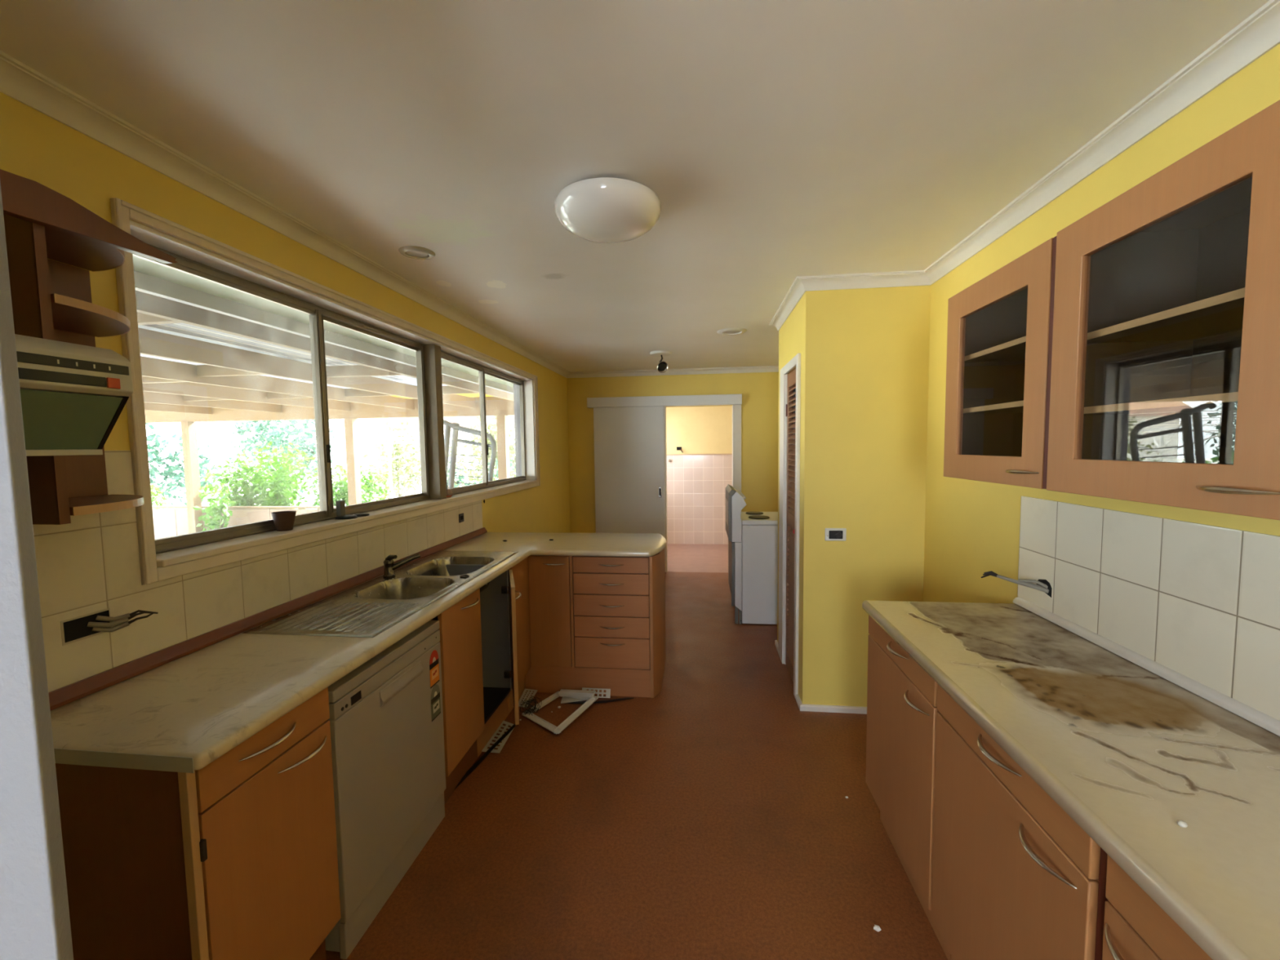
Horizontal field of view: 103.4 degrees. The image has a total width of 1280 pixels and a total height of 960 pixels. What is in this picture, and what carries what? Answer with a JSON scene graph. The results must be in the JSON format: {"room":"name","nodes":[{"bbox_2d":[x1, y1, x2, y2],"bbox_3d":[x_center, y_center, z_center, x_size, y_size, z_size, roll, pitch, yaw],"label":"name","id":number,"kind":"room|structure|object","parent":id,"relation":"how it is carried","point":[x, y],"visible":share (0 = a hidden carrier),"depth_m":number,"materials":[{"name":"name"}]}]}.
{"room":"damaged room","nodes":[
{"label":"damaged room","id":0,"kind":"room"},
{"bbox_2d":[0,182,73,959],"bbox_3d":[-0.958,0.302,0.406,1.159,2.400,0.022,0,4,7],"label":"wall","id":1,"kind":"structure","parent":0,"point":[35,920],"depth_m":0.33,"materials":[{"name":"white paint"}]},
{"bbox_2d":[0,92,570,692],"bbox_3d":[-1.277,0.110,3.321,0.178,2.400,5.908,0,4,7],"label":"wall","id":2,"kind":"structure","parent":0,"point":[88,564],"depth_m":1.54,"materials":[{"name":"yellow paint"}]},
{"bbox_2d":[3,213,144,524],"bbox_3d":[-1.298,-0.233,1.166,0.290,0.630,0.296,0,4,7],"label":"shelf","id":3,"kind":"object","parent":2,"relation":"attached to","point":[51,300],"visible":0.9,"depth_m":1.08,"materials":[{"name":"brown wood"}]},
{"bbox_2d":[0,168,177,263],"bbox_3d":[-1.193,-0.527,0.821,0.022,0.077,0.845,0,4,7],"label":"board","id":4,"kind":"object","parent":3,"relation":"attached to","point":[23,198],"visible":1,"depth_m":1.01,"materials":[{"name":"brown wood"}]},
{"bbox_2d":[14,333,133,456],"bbox_3d":[-1.252,-0.130,0.721,0.485,0.203,0.583,0,4,7],"label":"range hood","id":5,"kind":"object","parent":2,"relation":"attached to","point":[73,396],"visible":0.93,"depth_m":0.90,"materials":[{"name":"metal"}]},
{"bbox_2d":[106,377,120,388],"bbox_3d":[-0.983,-0.181,0.944,0.004,0.019,0.020,0,4,7],"label":"switch","id":6,"kind":"object","parent":5,"relation":"attached to","point":[111,382],"depth_m":0.94,"materials":[{"name":"orange plastic"}]},
{"bbox_2d":[60,608,158,645],"bbox_3d":[-1.403,0.374,1.339,0.044,0.062,0.182,2,4,31],"label":"cavity","id":7,"kind":"object","parent":2,"relation":"attached to","point":[77,628],"visible":1,"depth_m":1.31,"materials":[{"name":"tile"}]},
{"bbox_2d":[48,527,487,710],"bbox_3d":[-1.283,0.453,2.391,0.026,0.036,2.625,0,4,7],"label":"trim","id":8,"kind":"structure","parent":2,"relation":"attached to","point":[60,697],"depth_m":1.60,"materials":[{"name":"brown wood"}]},
{"bbox_2d":[110,197,540,584],"bbox_3d":[-1.315,-0.353,3.177,0.242,1.062,3.565,0,4,7],"label":"window","id":9,"kind":"structure","parent":2,"relation":"in","point":[176,556],"depth_m":2.16,"materials":[{"name":"white paint"}]},
{"bbox_2d":[271,511,296,531],"bbox_3d":[-1.404,0.162,1.994,0.082,0.072,0.082,0,4,7],"label":"plant pot","id":10,"kind":"object","parent":9,"relation":"on","point":[283,521],"visible":1,"depth_m":1.97,"materials":[{"name":"brown ceramic"}]},
{"bbox_2d":[334,500,369,519],"bbox_3d":[-1.344,0.132,2.355,0.095,0.082,0.165,0,4,7],"label":"window latch","id":11,"kind":"object","parent":9,"relation":"on","point":[340,504],"visible":1,"depth_m":2.30,"materials":[{"name":"black metal"}]},
{"bbox_2d":[445,474,453,497],"bbox_3d":[-1.241,0.003,3.236,0.066,0.218,0.077,2,5,35],"label":"window latch","id":12,"kind":"object","parent":9,"relation":"on","point":[447,495],"visible":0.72,"depth_m":3.23,"materials":[{"name":"black metal"}]},
{"bbox_2d":[458,512,463,522],"bbox_3d":[-1.181,0.251,3.344,0.007,0.058,0.065,0,4,7],"label":"power outlet","id":13,"kind":"object","parent":2,"relation":"attached to","point":[460,515],"visible":1,"depth_m":3.33,"materials":[{"name":"black plastic"}]},
{"bbox_2d":[132,255,513,387],"bbox_3d":[-1.770,-0.967,2.818,0.670,0.030,11.300,0,4,7],"label":"ceiling","id":14,"kind":"structure","parent":0,"point":[141,265],"depth_m":2.66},
{"bbox_2d":[133,270,513,394],"bbox_3d":[-2.125,-0.920,2.813,0.025,0.095,11.200,0,4,7],"label":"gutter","id":15,"kind":"object","parent":14,"relation":"attached to","point":[144,282],"visible":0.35,"depth_m":2.83,"materials":[{"name":"white metal"}]},
{"bbox_2d":[0,0,1269,379],"bbox_3d":[-1.143,-1.023,1.655,5.350,0.080,9.050,0,4,7],"label":"ceiling","id":16,"kind":"structure","parent":0,"point":[777,142],"depth_m":1.36,"materials":[{"name":"paint"}]},
{"bbox_2d":[398,245,435,259],"bbox_3d":[-1.005,-1.021,2.280,0.152,0.010,0.152,0,4,7],"label":"recessed light","id":17,"kind":"object","parent":16,"relation":"in","point":[411,251],"visible":1,"depth_m":2.27,"materials":[{"name":"metal"}]},
{"bbox_2d":[554,177,661,243],"bbox_3d":[-0.115,-0.952,1.826,0.384,0.110,0.384,0,4,7],"label":"ceiling light","id":18,"kind":"object","parent":16,"relation":"attached to","point":[604,210],"visible":1,"depth_m":1.72,"materials":[{"name":"white glass"}]},
{"bbox_2d":[649,350,671,373],"bbox_3d":[0.197,-1.112,4.796,0.203,0.196,0.203,0,4,7],"label":"spotlight","id":19,"kind":"object","parent":16,"relation":"hanging from","point":[662,366],"visible":1,"depth_m":4.76,"materials":[{"name":"white plastic"}]},
{"bbox_2d":[716,328,746,335],"bbox_3d":[0.718,-1.155,3.944,0.230,0.010,0.230,0,4,7],"label":"recessed light","id":20,"kind":"object","parent":16,"relation":"in","point":[728,331],"visible":1,"depth_m":3.92,"materials":[{"name":"white plastic"}]},
{"bbox_2d":[325,543,947,959],"bbox_3d":[-1.005,1.390,2.713,5.350,0.080,10.850,0,4,7],"label":"floor","id":21,"kind":"structure","parent":0,"point":[710,816],"depth_m":1.97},
{"bbox_2d":[55,686,341,959],"bbox_3d":[-1.141,1.014,1.288,0.560,0.864,0.399,0,4,7],"label":"base cabinet","id":22,"kind":"object","parent":21,"relation":"on","point":[234,857],"visible":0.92,"depth_m":1.10,"materials":[{"name":"brown wood"}]},
{"bbox_2d":[324,620,445,959],"bbox_3d":[-1.083,0.999,1.798,0.516,0.826,0.596,0,4,7],"label":"dishwasher","id":23,"kind":"object","parent":21,"relation":"on","point":[386,718],"visible":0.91,"depth_m":1.68,"materials":[{"name":"white metal"}]},
{"bbox_2d":[437,588,484,804],"bbox_3d":[-1.022,0.949,2.288,0.560,0.858,0.368,0,4,7],"label":"base cabinet","id":24,"kind":"object","parent":21,"relation":"on","point":[460,625],"visible":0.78,"depth_m":2.23,"materials":[{"name":"brown wood"}]},
{"bbox_2d":[445,564,521,757],"bbox_3d":[-0.918,0.919,2.663,0.680,0.864,0.400,0,4,7],"label":"base cabinet","id":25,"kind":"object","parent":21,"relation":"on","point":[494,600],"visible":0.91,"depth_m":2.82,"materials":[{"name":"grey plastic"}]},
{"bbox_2d":[454,723,516,789],"bbox_3d":[-0.752,1.351,2.511,0.023,0.015,0.564,0,4,17],"label":"strip","id":26,"kind":"object","parent":21,"relation":"on","point":[482,758],"visible":0.82,"depth_m":2.46,"materials":[{"name":"black plastic"}]},
{"bbox_2d":[481,720,513,753],"bbox_3d":[-0.731,1.344,2.657,0.103,0.004,0.290,0,4,7],"label":"floor vent","id":27,"kind":"object","parent":21,"relation":"in","point":[500,748],"visible":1,"depth_m":2.63,"materials":[{"name":"white plastic"}]},
{"bbox_2d":[466,556,531,714],"bbox_3d":[-0.921,0.877,3.287,0.525,0.864,0.833,0,4,7],"label":"base cabinet","id":28,"kind":"object","parent":21,"relation":"on","point":[520,571],"visible":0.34,"depth_m":2.98,"materials":[{"name":"brown wood"}]},
{"bbox_2d":[518,688,537,707],"bbox_3d":[-0.680,1.306,3.029,0.078,0.030,0.176,0,4,7],"label":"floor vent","id":29,"kind":"object","parent":21,"relation":"in","point":[530,691],"visible":0.79,"depth_m":3.05,"materials":[{"name":"white plastic"}]},
{"bbox_2d":[521,688,598,733],"bbox_3d":[-0.469,1.295,2.899,0.305,0.062,0.413,1,4,28],"label":"surround","id":30,"kind":"object","parent":21,"relation":"on","point":[588,695],"visible":0.96,"depth_m":2.91,"materials":[{"name":"white plastic"}]},
{"bbox_2d":[520,696,542,715],"bbox_3d":[-0.615,1.272,2.851,0.117,0.065,0.113,0,4,7],"label":"wire wool","id":31,"kind":"object","parent":30,"relation":"on","point":[528,702],"visible":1,"depth_m":2.84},
{"bbox_2d":[560,696,585,703],"bbox_3d":[-0.387,1.307,3.033,0.183,0.008,0.082,-2,4,-14],"label":"plastic offcut","id":32,"kind":"object","parent":21,"relation":"on","point":[564,700],"visible":0.54,"depth_m":3.00,"materials":[{"name":"white plastic"}]},
{"bbox_2d":[524,548,666,697],"bbox_3d":[-0.272,0.868,3.322,0.837,0.862,0.600,0,4,7],"label":"base cabinet","id":33,"kind":"object","parent":21,"relation":"on","point":[596,621],"visible":0.97,"depth_m":3.06,"materials":[{"name":"brown wood"}]},
{"bbox_2d":[50,532,666,773],"bbox_3d":[-0.622,0.486,2.326,1.352,0.035,2.663,0,4,7],"label":"countertop","id":34,"kind":"structure","parent":33,"relation":"on","point":[182,714],"depth_m":1.33,"materials":[{"name":"beige laminate"}]},
{"bbox_2d":[241,551,518,637],"bbox_3d":[-1.032,0.545,2.356,0.479,0.161,1.348,0,4,7],"label":"sink","id":35,"kind":"object","parent":34,"relation":"in","point":[370,608],"visible":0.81,"depth_m":2.05,"materials":[{"name":"silver metal"}]},
{"bbox_2d":[459,574,469,577],"bbox_3d":[-0.836,0.458,2.414,0.048,0.003,0.043,1,4,23],"label":"dry leaf","id":36,"kind":"object","parent":35,"relation":"on","point":[461,575],"visible":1,"depth_m":2.41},
{"bbox_2d":[382,553,420,577],"bbox_3d":[-1.153,0.408,2.443,0.168,0.108,0.074,-2,4,-21],"label":"mixer tap","id":37,"kind":"object","parent":34,"relation":"on","point":[389,567],"visible":1,"depth_m":2.42,"materials":[{"name":"silver metal"}]},
{"bbox_2d":[582,687,610,697],"bbox_3d":[-0.266,1.291,3.063,0.175,0.048,0.028,0,4,7],"label":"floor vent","id":38,"kind":"object","parent":21,"relation":"in","point":[607,692],"visible":0.71,"depth_m":3.06,"materials":[{"name":"white plastic"}]},
{"bbox_2d":[564,697,634,703],"bbox_3d":[-0.249,1.315,3.003,0.432,0.010,0.036,-1,4,-6],"label":"strip","id":39,"kind":"object","parent":21,"relation":"on","point":[626,698],"visible":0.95,"depth_m":3.00,"materials":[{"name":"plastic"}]},
{"bbox_2d":[725,484,777,624],"bbox_3d":[1.146,0.629,4.472,0.746,1.147,0.555,0,4,7],"label":"stove","id":40,"kind":"object","parent":21,"relation":"on","point":[753,536],"visible":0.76,"depth_m":4.22,"materials":[{"name":"white metal"}]},
{"bbox_2d":[740,511,777,524],"bbox_3d":[1.197,0.334,4.446,0.635,0.038,0.555,0,4,7],"label":"cooktop","id":41,"kind":"object","parent":40,"relation":"in","point":[746,517],"depth_m":4.27,"materials":[{"name":"white metal"}]},
{"bbox_2d":[873,924,880,931],"bbox_3d":[0.740,1.397,1.576,0.023,0.013,0.020,0,4,7],"label":"chip","id":42,"kind":"object","parent":21,"relation":"on","point":[876,927],"visible":1,"depth_m":1.57,"materials":[{"name":"white plastic"}]},
{"bbox_2d":[865,614,951,959],"bbox_3d":[1.129,0.957,1.704,0.589,0.864,0.575,0,4,7],"label":"base cabinet","id":43,"kind":"object","parent":21,"relation":"on","point":[902,710],"visible":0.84,"depth_m":1.66,"materials":[{"name":"brown wood"}]},
{"bbox_2d":[862,600,1279,959],"bbox_3d":[1.048,0.551,1.036,0.572,0.035,1.863,0,4,7],"label":"countertop","id":44,"kind":"structure","parent":43,"relation":"on","point":[1127,752],"depth_m":0.99,"materials":[{"name":"beige laminate"}]},
{"bbox_2d":[1176,819,1187,827],"bbox_3d":[0.864,0.548,0.805,0.012,0.010,0.012,0,4,7],"label":"crumb","id":45,"kind":"object","parent":44,"relation":"on","point":[1181,823],"visible":1,"depth_m":0.80,"materials":[{"name":"white plastic"}]},
{"bbox_2d":[931,683,1100,959],"bbox_3d":[1.061,0.996,1.131,0.589,0.864,0.569,0,4,7],"label":"base cabinet","id":46,"kind":"object","parent":21,"relation":"on","point":[1015,877],"visible":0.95,"depth_m":1.12,"materials":[{"name":"brown wood"}]},
{"bbox_2d":[1094,847,1108,959],"bbox_3d":[0.789,1.018,0.865,0.018,0.863,0.024,0,4,7],"label":"trim","id":47,"kind":"structure","parent":21,"relation":"on","point":[1102,899],"depth_m":0.85,"materials":[{"name":"brown wood"}]},
{"bbox_2d":[1102,854,1213,959],"bbox_3d":[0.991,1.037,0.543,0.589,0.864,0.568,0,4,7],"label":"base cabinet","id":48,"kind":"object","parent":21,"relation":"on","point":[1135,927],"visible":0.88,"depth_m":0.77,"materials":[{"name":"brown wood"}]},
{"bbox_2d":[566,372,778,533],"bbox_3d":[0.530,-0.095,6.023,2.791,2.400,0.100,0,4,7],"label":"wall","id":49,"kind":"structure","parent":0,"point":[759,391],"depth_m":5.90,"materials":[{"name":"yellow paint"}]},
{"bbox_2d":[586,394,742,572],"bbox_3d":[0.292,0.063,6.019,1.798,2.092,0.205,0,4,7],"label":"door","id":50,"kind":"structure","parent":49,"relation":"in","point":[629,433],"depth_m":5.97,"materials":[{"name":"white paint"}]},
{"bbox_2d":[666,405,732,453],"bbox_3d":[0.947,-0.160,6.910,2.450,2.400,1.764,0,4,7],"label":"wall","id":51,"kind":"structure","parent":0,"point":[696,429],"depth_m":7.66,"materials":[{"name":"paint"}]},
{"bbox_2d":[676,446,683,453],"bbox_3d":[0.615,-0.459,7.704,0.110,0.090,0.042,2,5,36],"label":"cavity","id":52,"kind":"object","parent":51,"relation":"attached to","point":[678,448],"visible":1,"depth_m":7.71,"materials":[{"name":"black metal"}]},
{"bbox_2d":[666,454,732,544],"bbox_3d":[1.050,0.296,7.764,2.450,1.374,0.110,0,4,7],"label":"tiles","id":53,"kind":"structure","parent":51,"relation":"attached to","point":[696,485],"depth_m":7.73,"materials":[{"name":"beige tile"}]},
{"bbox_2d":[666,453,732,455],"bbox_3d":[1.015,-0.388,7.660,2.211,0.017,0.014,0,4,7],"label":"trim","id":54,"kind":"structure","parent":51,"relation":"attached to","point":[667,454],"depth_m":7.68,"materials":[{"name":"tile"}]},
{"bbox_2d":[777,284,930,706],"bbox_3d":[1.285,0.082,3.241,0.637,2.400,0.947,0,4,7],"label":"wall","id":55,"kind":"structure","parent":0,"point":[864,352],"depth_m":2.76,"materials":[{"name":"yellow paint"}]},
{"bbox_2d":[0,0,1279,377],"bbox_3d":[-0.010,-0.958,1.518,2.791,0.060,8.836,0,4,7],"label":"trim","id":56,"kind":"structure","parent":55,"relation":"attached to","point":[1259,33],"depth_m":1.56,"materials":[{"name":"white paint"}]},
{"bbox_2d":[774,640,778,653],"bbox_3d":[1.464,1.163,4.774,0.653,0.034,2.326,0,4,7],"label":"baseboard","id":57,"kind":"structure","parent":55,"relation":"attached to","point":[776,643],"depth_m":3.75,"materials":[{"name":"white paint"}]},
{"bbox_2d":[778,353,800,698],"bbox_3d":[1.001,0.269,3.261,0.112,2.032,0.650,0,4,7],"label":"door","id":58,"kind":"structure","parent":55,"relation":"in","point":[789,384],"depth_m":3.32,"materials":[{"name":"white paint"}]},
{"bbox_2d":[795,693,866,714],"bbox_3d":[1.196,1.318,2.507,0.653,0.034,0.930,0,4,7],"label":"baseboard","id":59,"kind":"structure","parent":55,"relation":"attached to","point":[802,707],"depth_m":2.86,"materials":[{"name":"white paint"}]},
{"bbox_2d":[824,528,846,541],"bbox_3d":[1.082,0.302,2.792,0.114,0.071,0.020,0,4,7],"label":"switch mount","id":60,"kind":"object","parent":55,"relation":"attached to","point":[830,534],"visible":1,"depth_m":2.79,"materials":[{"name":"white plastic"}]},
{"bbox_2d":[828,530,843,538],"bbox_3d":[1.081,0.302,2.790,0.074,0.046,0.007,0,4,7],"label":"switch","id":61,"kind":"object","parent":60,"relation":"attached to","point":[832,534],"depth_m":2.79,"materials":[{"name":"black plastic"}]},
{"bbox_2d":[923,43,1279,720],"bbox_3d":[1.446,0.202,1.425,0.128,2.400,9.036,0,4,7],"label":"wall","id":62,"kind":"structure","parent":0,"point":[1199,602],"depth_m":1.44,"materials":[{"name":"beige tile"}]},
{"bbox_2d":[943,237,1053,488],"bbox_3d":[1.230,-0.319,1.575,0.345,0.648,0.553,0,4,7],"label":"upper cabinet","id":63,"kind":"object","parent":62,"relation":"attached to","point":[997,333],"visible":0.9,"depth_m":1.76,"materials":[{"name":"brown wood"}]},
{"bbox_2d":[963,405,1023,413],"bbox_3d":[1.263,-0.233,1.577,0.259,0.016,0.521,0,4,7],"label":"shelf","id":64,"kind":"object","parent":63,"relation":"attached to","point":[966,409],"depth_m":1.71,"materials":[{"name":"beige wood"}]},
{"bbox_2d":[964,342,1026,362],"bbox_3d":[1.261,-0.417,1.565,0.259,0.016,0.521,0,4,7],"label":"shelf","id":65,"kind":"object","parent":63,"relation":"attached to","point":[1008,352],"depth_m":1.69,"materials":[{"name":"beige wood"}]},
{"bbox_2d":[981,570,1052,597],"bbox_3d":[1.383,0.372,1.855,0.049,0.055,0.233,-3,4,-29],"label":"faucet","id":66,"kind":"object","parent":62,"relation":"attached to","point":[1043,585],"visible":1,"depth_m":1.80,"materials":[{"name":"metal"}]},
{"bbox_2d":[1042,235,1057,488],"bbox_3d":[1.209,-0.298,1.286,0.299,0.645,0.027,0,4,7],"label":"trim","id":67,"kind":"structure","parent":62,"relation":"attached to","point":[1054,246],"depth_m":1.31,"materials":[{"name":"brown wood"}]},
{"bbox_2d":[1013,596,1279,736],"bbox_3d":[1.323,0.519,1.012,0.022,0.022,1.845,0,4,7],"label":"trim","id":68,"kind":"structure","parent":62,"relation":"attached to","point":[1263,720],"depth_m":1.30,"materials":[{"name":"white paint"}]},
{"bbox_2d":[1046,99,1279,519],"bbox_3d":[1.157,-0.279,0.999,0.355,0.648,0.554,0,4,7],"label":"upper cabinet","id":69,"kind":"object","parent":62,"relation":"attached to","point":[1165,378],"visible":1,"depth_m":1.15,"materials":[{"name":"brown wood"}]},
{"bbox_2d":[1084,401,1237,414],"bbox_3d":[1.191,-0.155,1.004,0.269,0.016,0.522,0,4,7],"label":"shelf","id":70,"kind":"object","parent":69,"relation":"attached to","point":[1108,407],"depth_m":1.13,"materials":[{"name":"beige wood"}]},
{"bbox_2d":[1086,297,1244,343],"bbox_3d":[1.188,-0.332,0.992,0.269,0.016,0.522,0,4,7],"label":"shelf","id":71,"kind":"object","parent":69,"relation":"attached to","point":[1208,320],"depth_m":1.09,"materials":[{"name":"beige wood"}]},
{"label":"outside","id":72,"kind":"structure","parent":0,"visible":0},
{"bbox_2d":[149,466,421,506],"bbox_3d":[-28.874,1.244,18.649,58.240,0.100,90.000,0,4,7],"label":"ground","id":73,"kind":"structure","parent":72,"point":[176,502],"depth_m":25.83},
{"bbox_2d":[150,483,171,506],"bbox_3d":[-10.801,0.716,10.933,1.577,1.542,1.078,0,4,7],"label":"shrub","id":74,"kind":"object","parent":73,"relation":"on","point":[153,495],"visible":0.05,"depth_m":10.82,"materials":[{"name":"green plant"}]},
{"bbox_2d":[145,422,221,506],"bbox_3d":[-17.315,-1.125,16.496,5.766,4.956,2.725,-1,4,-6],"label":"tree","id":75,"kind":"object","parent":73,"relation":"on","point":[171,456],"visible":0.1,"depth_m":17.09,"materials":[{"name":"green plant"}]},
{"bbox_2d":[191,484,236,531],"bbox_3d":[-7.719,0.879,9.197,0.793,1.618,0.468,0,4,7],"label":"shrub","id":76,"kind":"object","parent":73,"relation":"on","point":[217,521],"visible":0.62,"depth_m":9.13,"materials":[{"name":"green plant"}]},
{"bbox_2d":[151,506,336,539],"bbox_3d":[-6.429,1.005,9.461,10.988,1.025,0.100,0,4,7],"label":"fence","id":77,"kind":"object","parent":73,"relation":"on","point":[168,521],"visible":0.12,"depth_m":9.64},
{"bbox_2d":[200,437,317,506],"bbox_3d":[-7.697,0.341,10.428,2.618,2.443,1.204,0,4,7],"label":"shrub","id":78,"kind":"object","parent":73,"relation":"on","point":[280,495],"visible":0.6,"depth_m":10.22,"materials":[{"name":"green plant"}]},
{"bbox_2d":[208,419,334,506],"bbox_3d":[-12.297,-0.829,17.113,4.173,4.089,3.487,0,4,7],"label":"tree","id":79,"kind":"object","parent":73,"relation":"on","point":[262,431],"visible":0.41,"depth_m":17.00,"materials":[{"name":"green plant"}]},
{"bbox_2d":[135,290,514,533],"bbox_3d":[-6.665,0.380,4.399,10.720,2.957,10.100,0,4,7],"label":"patio cover","id":80,"kind":"object","parent":73,"relation":"on","point":[187,380],"visible":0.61,"depth_m":5.91,"materials":[{"name":"grey"}]},
{"bbox_2d":[303,461,391,506],"bbox_3d":[-6.274,0.613,10.879,1.610,2.076,1.226,-2,4,-14],"label":"shrub","id":81,"kind":"object","parent":73,"relation":"on","point":[342,484],"visible":0.24,"depth_m":10.75,"materials":[{"name":"green plant"}]},
{"bbox_2d":[303,426,462,497],"bbox_3d":[-5.923,0.065,12.011,2.430,2.546,2.430,1,4,23],"label":"clothesline","id":82,"kind":"object","parent":73,"relation":"on","point":[388,450],"visible":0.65,"depth_m":11.92,"materials":[{"name":"white metal"}]},
{"bbox_2d":[360,417,464,497],"bbox_3d":[-10.507,-0.720,21.981,5.040,4.043,3.373,0,4,7],"label":"tree","id":83,"kind":"object","parent":73,"relation":"on","point":[399,449],"visible":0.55,"depth_m":21.18,"materials":[{"name":"green plant"}]},
{"bbox_2d":[328,415,515,486],"bbox_3d":[-9.505,-2.117,30.252,15.200,4.550,6.800,0,4,7],"label":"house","id":84,"kind":"structure","parent":73,"relation":"on","point":[464,421],"depth_m":27.46,"materials":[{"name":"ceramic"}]},
{"bbox_2d":[443,419,496,488],"bbox_3d":[-1.951,0.524,5.516,0.856,2.406,0.068,0,4,7],"label":"metal rack","id":85,"kind":"object","parent":73,"relation":"on","point":[456,428],"visible":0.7,"depth_m":5.43,"materials":[{"name":"metal"}]},
{"bbox_2d":[445,455,515,488],"bbox_3d":[-3.634,0.466,11.121,2.404,2.059,1.078,-1,4,-5],"label":"shrub","id":86,"kind":"object","parent":73,"relation":"on","point":[496,460],"visible":0.05,"depth_m":10.95,"materials":[{"name":"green plant"}]},
{"bbox_2d":[447,415,515,487],"bbox_3d":[-5.777,-0.608,19.409,5.040,4.043,3.373,0,4,7],"label":"tree","id":87,"kind":"object","parent":73,"relation":"on","point":[494,433],"visible":0.23,"depth_m":18.70,"materials":[{"name":"green plant"}]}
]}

